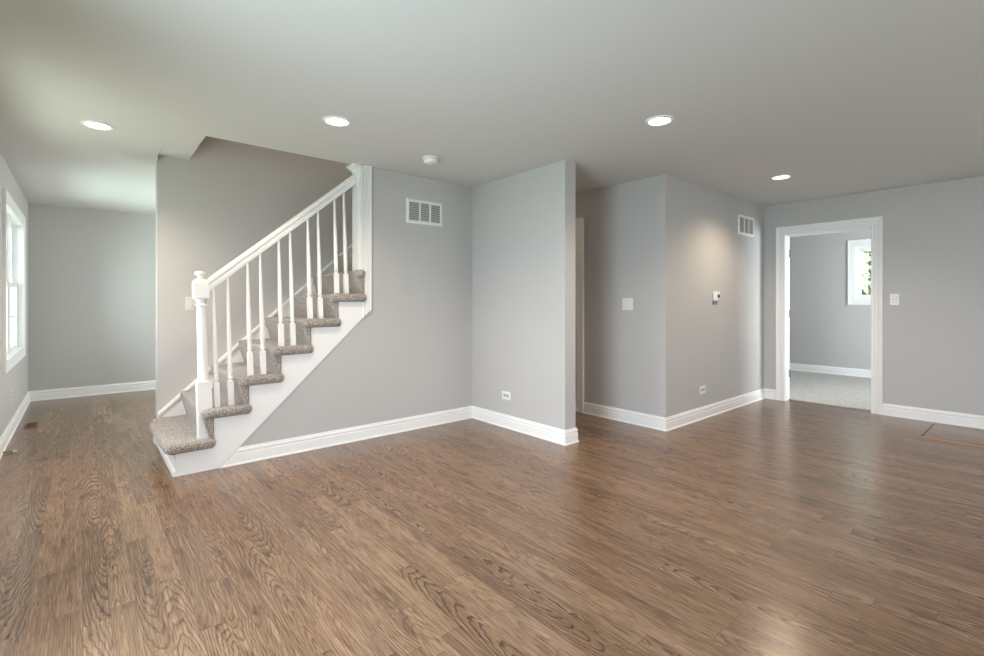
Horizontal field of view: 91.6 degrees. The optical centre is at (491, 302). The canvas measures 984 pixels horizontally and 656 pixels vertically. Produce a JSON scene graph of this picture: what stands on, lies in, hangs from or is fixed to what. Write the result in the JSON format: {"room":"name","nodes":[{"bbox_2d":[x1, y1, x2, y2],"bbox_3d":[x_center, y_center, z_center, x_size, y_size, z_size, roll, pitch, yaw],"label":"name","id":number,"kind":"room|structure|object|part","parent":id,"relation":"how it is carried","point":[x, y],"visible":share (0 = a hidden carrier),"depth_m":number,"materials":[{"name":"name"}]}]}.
{"room":"empty living room","nodes":[
{"label":"empty living room","id":0,"kind":"room"},
{"bbox_2d":[0,153,27,436],"bbox_3d":[-2.257,0.000,1.747,0.141,2.440,11.029,0,0,-41],"label":"wall","id":1,"kind":"structure","parent":0,"point":[16,379],"depth_m":4.51,"materials":[{"name":"grey paint"}]},
{"bbox_2d":[2,189,25,373],"bbox_3d":[-4.721,-0.175,4.647,0.165,1.550,1.800,0,0,-41],"label":"window","id":2,"kind":"structure","parent":1,"relation":"in","point":[13,219],"depth_m":5.01,"materials":[{"name":"white paint"}]},
{"bbox_3d":[-4.450,0.149,4.334,0.030,0.698,0.768,0,0,-41],"label":"sash","id":3,"kind":"part","parent":2,"relation":"part of","materials":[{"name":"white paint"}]},
{"bbox_3d":[-5.018,-0.504,4.938,0.030,0.688,0.768,0,0,-41],"label":"sash","id":4,"kind":"part","parent":2,"relation":"part of","materials":[{"name":"white paint"}]},
{"bbox_3d":[-4.992,0.149,4.960,0.006,0.618,0.688,0,0,-41],"label":"pane","id":5,"kind":"part","parent":2,"relation":"part of","materials":[{"name":"clear glass"}]},
{"bbox_3d":[-4.988,0.149,4.963,0.030,0.698,0.768,0,0,-41],"label":"sash","id":6,"kind":"part","parent":2,"relation":"part of","materials":[{"name":"white paint"}]},
{"bbox_3d":[-4.731,-0.175,4.639,0.141,1.390,1.640,0,0,-41],"label":"frame","id":7,"kind":"part","parent":2,"relation":"part of","materials":[{"name":"white paint"}]},
{"bbox_2d":[28,203,155,390],"bbox_3d":[-4.301,0.000,7.176,3.809,2.440,0.120,0,0,-41],"label":"wall","id":8,"kind":"structure","parent":0,"point":[92,273],"depth_m":6.26,"materials":[{"name":"grey paint"}]},
{"bbox_2d":[156,136,351,418],"bbox_3d":[-1.934,-1.280,5.054,2.648,5.000,0.136,0,0,-41],"label":"wall","id":9,"kind":"structure","parent":0,"point":[214,205],"depth_m":4.48,"materials":[{"name":"grey paint"}]},
{"bbox_2d":[185,297,194,309],"bbox_3d":[-2.709,0.010,4.296,0.076,0.120,0.010,0,0,-41],"label":"light switch","id":10,"kind":"object","parent":9,"relation":"attached to","point":[189,301],"visible":0.86,"depth_m":4.29,"materials":[{"name":"white plastic"}]},
{"bbox_2d":[240,167,471,446],"bbox_3d":[-1.140,0.000,4.357,2.451,2.440,0.120,0,0,-41],"label":"wall","id":11,"kind":"structure","parent":0,"point":[410,355],"depth_m":4.53,"materials":[{"name":"grey paint"}]},
{"bbox_2d":[346,163,371,317],"bbox_3d":[-1.195,-0.542,4.297,0.170,1.356,0.160,0,0,-41],"label":"trim","id":12,"kind":"structure","parent":11,"relation":"attached to","point":[362,190],"depth_m":4.27,"materials":[{"name":"white paint"}]},
{"bbox_3d":[-1.125,-0.542,4.271,0.096,1.356,0.030,0,0,-41],"label":"casing","id":13,"kind":"part","parent":12,"relation":"part of","materials":[{"name":"white paint"}]},
{"bbox_2d":[406,198,441,226],"bbox_3d":[-0.655,-0.878,4.685,0.415,0.235,0.012,0,0,-41],"label":"air vent","id":14,"kind":"object","parent":11,"relation":"in","point":[423,212],"visible":1,"depth_m":4.68,"materials":[{"name":"white plastic"}]},
{"bbox_2d":[0,370,983,655],"bbox_3d":[1.630,1.264,5.071,10.370,0.112,11.029,0,0,-41],"label":"floor","id":15,"kind":"structure","parent":0,"point":[764,527],"depth_m":2.45,"materials":[{"name":"brown wood"}]},
{"bbox_2d":[23,422,38,428],"bbox_3d":[-4.562,1.217,4.743,0.100,0.007,0.250,0,0,-41],"label":"floor vent","id":16,"kind":"object","parent":15,"relation":"in","point":[34,424],"visible":1,"depth_m":4.72,"materials":[{"name":"brown wood"}]},
{"bbox_2d":[149,244,366,476],"bbox_3d":[-1.786,0.134,4.424,2.213,2.174,1.174,0,0,-41],"label":"staircase","id":17,"kind":"structure","parent":15,"relation":"on","point":[256,396],"depth_m":3.89,"materials":[{"name":"white paint"}]},
{"bbox_3d":[-2.559,1.202,3.740,0.016,0.036,1.048,0,0,-41],"label":"shoe molding","id":18,"kind":"part","parent":17,"relation":"part of","materials":[{"name":"white paint"}]},
{"bbox_2d":[192,173,356,438],"bbox_3d":[-1.700,-0.079,3.889,1.253,2.168,0.094,0,0,-41],"label":"banister","id":19,"kind":"object","parent":17,"relation":"on","point":[201,287],"visible":0.98,"depth_m":3.72,"materials":[{"name":"white paint"}]},
{"bbox_3d":[-2.126,0.489,3.524,0.116,1.032,0.092,0,0,-41],"label":"newel post","id":20,"kind":"part","parent":19,"relation":"part of","materials":[{"name":"white paint"}]},
{"bbox_3d":[-1.669,-0.614,3.915,1.172,1.097,0.068,0,0,-41],"label":"handrail","id":21,"kind":"part","parent":19,"relation":"part of","materials":[{"name":"white paint"}]},
{"bbox_2d":[920,424,983,447],"bbox_3d":[4.478,1.217,4.173,0.739,0.006,1.022,0,0,-41],"label":"floor hatch","id":22,"kind":"object","parent":15,"relation":"on","point":[966,436],"visible":1,"depth_m":4.37,"materials":[{"name":"brown wood"}]},
{"bbox_2d":[0,0,983,215],"bbox_3d":[1.630,-1.360,5.071,10.370,0.280,11.029,0,0,-41],"label":"ceiling","id":23,"kind":"structure","parent":0,"point":[838,97],"depth_m":2.77,"materials":[{"name":"grey paint"}]},
{"bbox_2d":[80,120,114,130],"bbox_3d":[-2.714,-1.217,3.292,0.188,0.013,0.188,0,0,-41],"label":"recessed light","id":24,"kind":"object","parent":23,"relation":"in","point":[98,125],"visible":1,"depth_m":3.29,"materials":[{"name":"white plastic"}]},
{"bbox_2d":[322,116,351,126],"bbox_3d":[-1.043,-1.217,3.220,0.188,0.013,0.188,0,0,-41],"label":"recessed light","id":25,"kind":"object","parent":23,"relation":"in","point":[338,121],"visible":1,"depth_m":3.22,"materials":[{"name":"white"}]},
{"bbox_2d":[422,155,439,164],"bbox_3d":[-0.515,-1.193,4.045,0.144,0.053,0.144,0,0,-41],"label":"smoke detector","id":26,"kind":"object","parent":23,"relation":"attached to","point":[429,159],"visible":1,"depth_m":4.00,"materials":[{"name":"white plastic"}]},
{"bbox_2d":[645,115,673,125],"bbox_3d":[1.123,-1.217,3.211,0.188,0.013,0.188,0,0,-41],"label":"recessed light","id":27,"kind":"object","parent":23,"relation":"in","point":[660,120],"visible":1,"depth_m":3.20,"materials":[{"name":"white"}]},
{"bbox_2d":[770,174,791,179],"bbox_3d":[2.813,-1.217,4.659,0.188,0.013,0.188,0,0,-41],"label":"recessed light","id":28,"kind":"object","parent":23,"relation":"in","point":[785,176],"visible":1,"depth_m":4.66,"materials":[{"name":"white"}]},
{"bbox_2d":[472,160,574,429],"bbox_3d":[-0.300,0.000,5.289,0.138,2.440,3.011,0,0,-41],"label":"wall","id":29,"kind":"structure","parent":0,"point":[523,224],"depth_m":4.46,"materials":[{"name":"grey paint"}]},
{"bbox_2d":[0,380,578,467],"bbox_3d":[-2.282,1.158,4.817,3.812,0.125,6.089,0,0,-41],"label":"baseboard","id":30,"kind":"structure","parent":29,"relation":"attached to","point":[267,450],"depth_m":4.40,"materials":[{"name":"white paint"}]},
{"bbox_2d":[502,391,510,399],"bbox_3d":[0.138,0.908,4.665,0.008,0.078,0.122,0,0,-41],"label":"wall outlet","id":31,"kind":"object","parent":29,"relation":"attached to","point":[505,395],"visible":1,"depth_m":4.66,"materials":[{"name":"white plastic"}]},
{"bbox_2d":[575,174,671,417],"bbox_3d":[0.610,0.000,5.854,0.120,2.440,3.336,0,0,-41],"label":"wall","id":32,"kind":"structure","parent":0,"point":[628,225],"depth_m":4.85,"materials":[{"name":"grey paint"}]},
{"bbox_2d":[575,217,583,412],"bbox_3d":[0.732,0.143,5.692,0.145,2.155,0.990,0,0,-41],"label":"door frame","id":33,"kind":"structure","parent":32,"relation":"in","point":[579,222],"depth_m":5.31,"materials":[{"name":"white paint"}]},
{"bbox_2d":[622,298,632,309],"bbox_3d":[1.374,0.019,4.860,0.010,0.122,0.122,0,0,-41],"label":"light switch","id":34,"kind":"object","parent":32,"relation":"attached to","point":[627,303],"visible":1,"depth_m":4.86,"materials":[{"name":"white plastic"}]},
{"bbox_2d":[672,176,763,415],"bbox_3d":[2.566,0.000,5.410,2.277,2.440,0.120,0,0,-41],"label":"wall","id":35,"kind":"structure","parent":0,"point":[719,348],"depth_m":5.21,"materials":[{"name":"grey paint"}]},
{"bbox_2d":[583,388,775,431],"bbox_3d":[2.279,1.158,5.634,2.471,0.125,0.995,0,0,-38],"label":"baseboard","id":36,"kind":"structure","parent":35,"relation":"attached to","point":[669,423],"depth_m":4.99,"materials":[{"name":"white paint"}]},
{"bbox_2d":[700,386,704,393],"bbox_3d":[2.211,0.917,5.023,0.122,0.078,0.008,0,0,-41],"label":"wall outlet","id":37,"kind":"object","parent":35,"relation":"attached to","point":[702,388],"visible":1,"depth_m":5.01,"materials":[{"name":"white plastic"}]},
{"bbox_2d":[712,292,719,304],"bbox_3d":[2.440,-0.045,5.201,0.124,0.140,0.035,0,0,-41],"label":"thermostat","id":38,"kind":"object","parent":35,"relation":"attached to","point":[716,295],"visible":1,"depth_m":5.18,"materials":[{"name":"white plastic"}]},
{"bbox_2d":[738,214,753,236],"bbox_3d":[3.052,-0.917,5.740,0.450,0.235,0.012,0,0,-41],"label":"air vent","id":39,"kind":"object","parent":35,"relation":"in","point":[745,223],"visible":1,"depth_m":5.73,"materials":[{"name":"white plastic"}]},
{"bbox_2d":[790,230,870,369],"bbox_3d":[6.138,0.000,7.685,0.120,2.440,4.900,0,0,-41],"label":"wall","id":40,"kind":"structure","parent":0,"point":[825,330],"depth_m":8.13,"materials":[{"name":"grey paint"}]},
{"bbox_2d":[790,363,870,377],"bbox_3d":[6.084,1.146,7.638,0.024,0.125,4.700,0,0,-41],"label":"baseboard","id":41,"kind":"structure","parent":40,"relation":"attached to","point":[793,366],"depth_m":8.06,"materials":[{"name":"white paint"}]},
{"bbox_2d":[848,239,870,304],"bbox_3d":[6.228,-0.487,7.561,0.144,1.065,0.975,0,0,-41],"label":"window","id":42,"kind":"structure","parent":40,"relation":"in","point":[855,247],"depth_m":7.82,"materials":[{"name":"white paint"}]},
{"bbox_3d":[6.237,-0.487,7.569,0.120,0.885,0.795,0,0,-41],"label":"frame","id":43,"kind":"part","parent":42,"relation":"part of","materials":[{"name":"white paint"}]},
{"bbox_3d":[6.230,-0.487,7.563,0.040,0.845,0.755,0,0,-41],"label":"sash","id":44,"kind":"part","parent":42,"relation":"part of","materials":[{"name":"white paint"}]},
{"bbox_2d":[764,176,983,415],"bbox_3d":[4.555,0.000,4.936,0.130,2.440,7.020,0,0,-41],"label":"wall","id":45,"kind":"structure","parent":0,"point":[933,233],"depth_m":4.93,"materials":[{"name":"grey paint"}]},
{"bbox_2d":[776,216,882,414],"bbox_3d":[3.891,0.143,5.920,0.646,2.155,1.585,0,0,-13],"label":"door frame","id":46,"kind":"structure","parent":45,"relation":"in","point":[875,224],"depth_m":5.58,"materials":[{"name":"white paint"}]},
{"bbox_2d":[890,294,898,304],"bbox_3d":[4.306,-0.032,5.121,0.009,0.122,0.078,0,0,-41],"label":"light switch","id":47,"kind":"object","parent":45,"relation":"attached to","point":[894,298],"visible":1,"depth_m":5.12,"materials":[{"name":"white plastic"}]},
{"bbox_2d":[882,403,983,428],"bbox_3d":[5.467,1.158,3.752,0.024,0.125,3.795,0,0,-41],"label":"baseboard","id":48,"kind":"structure","parent":45,"relation":"attached to","point":[930,415],"depth_m":4.87,"materials":[{"name":"white paint"}]},
{"label":"outside","id":49,"kind":"structure","parent":0,"visible":0},
{"bbox_3d":[0.550,1.670,7.050,90.000,0.100,70.000,0,0,-41],"label":"ground","id":50,"kind":"structure","parent":49,"visible":0},
{"bbox_2d":[861,249,870,294],"bbox_3d":[8.384,-0.641,10.547,3.444,4.523,3.409,0,0,-41],"label":"tree","id":51,"kind":"object","parent":50,"relation":"on","point":[868,263],"visible":0.03,"depth_m":10.48,"materials":[{"name":"green plant"}]}
]}

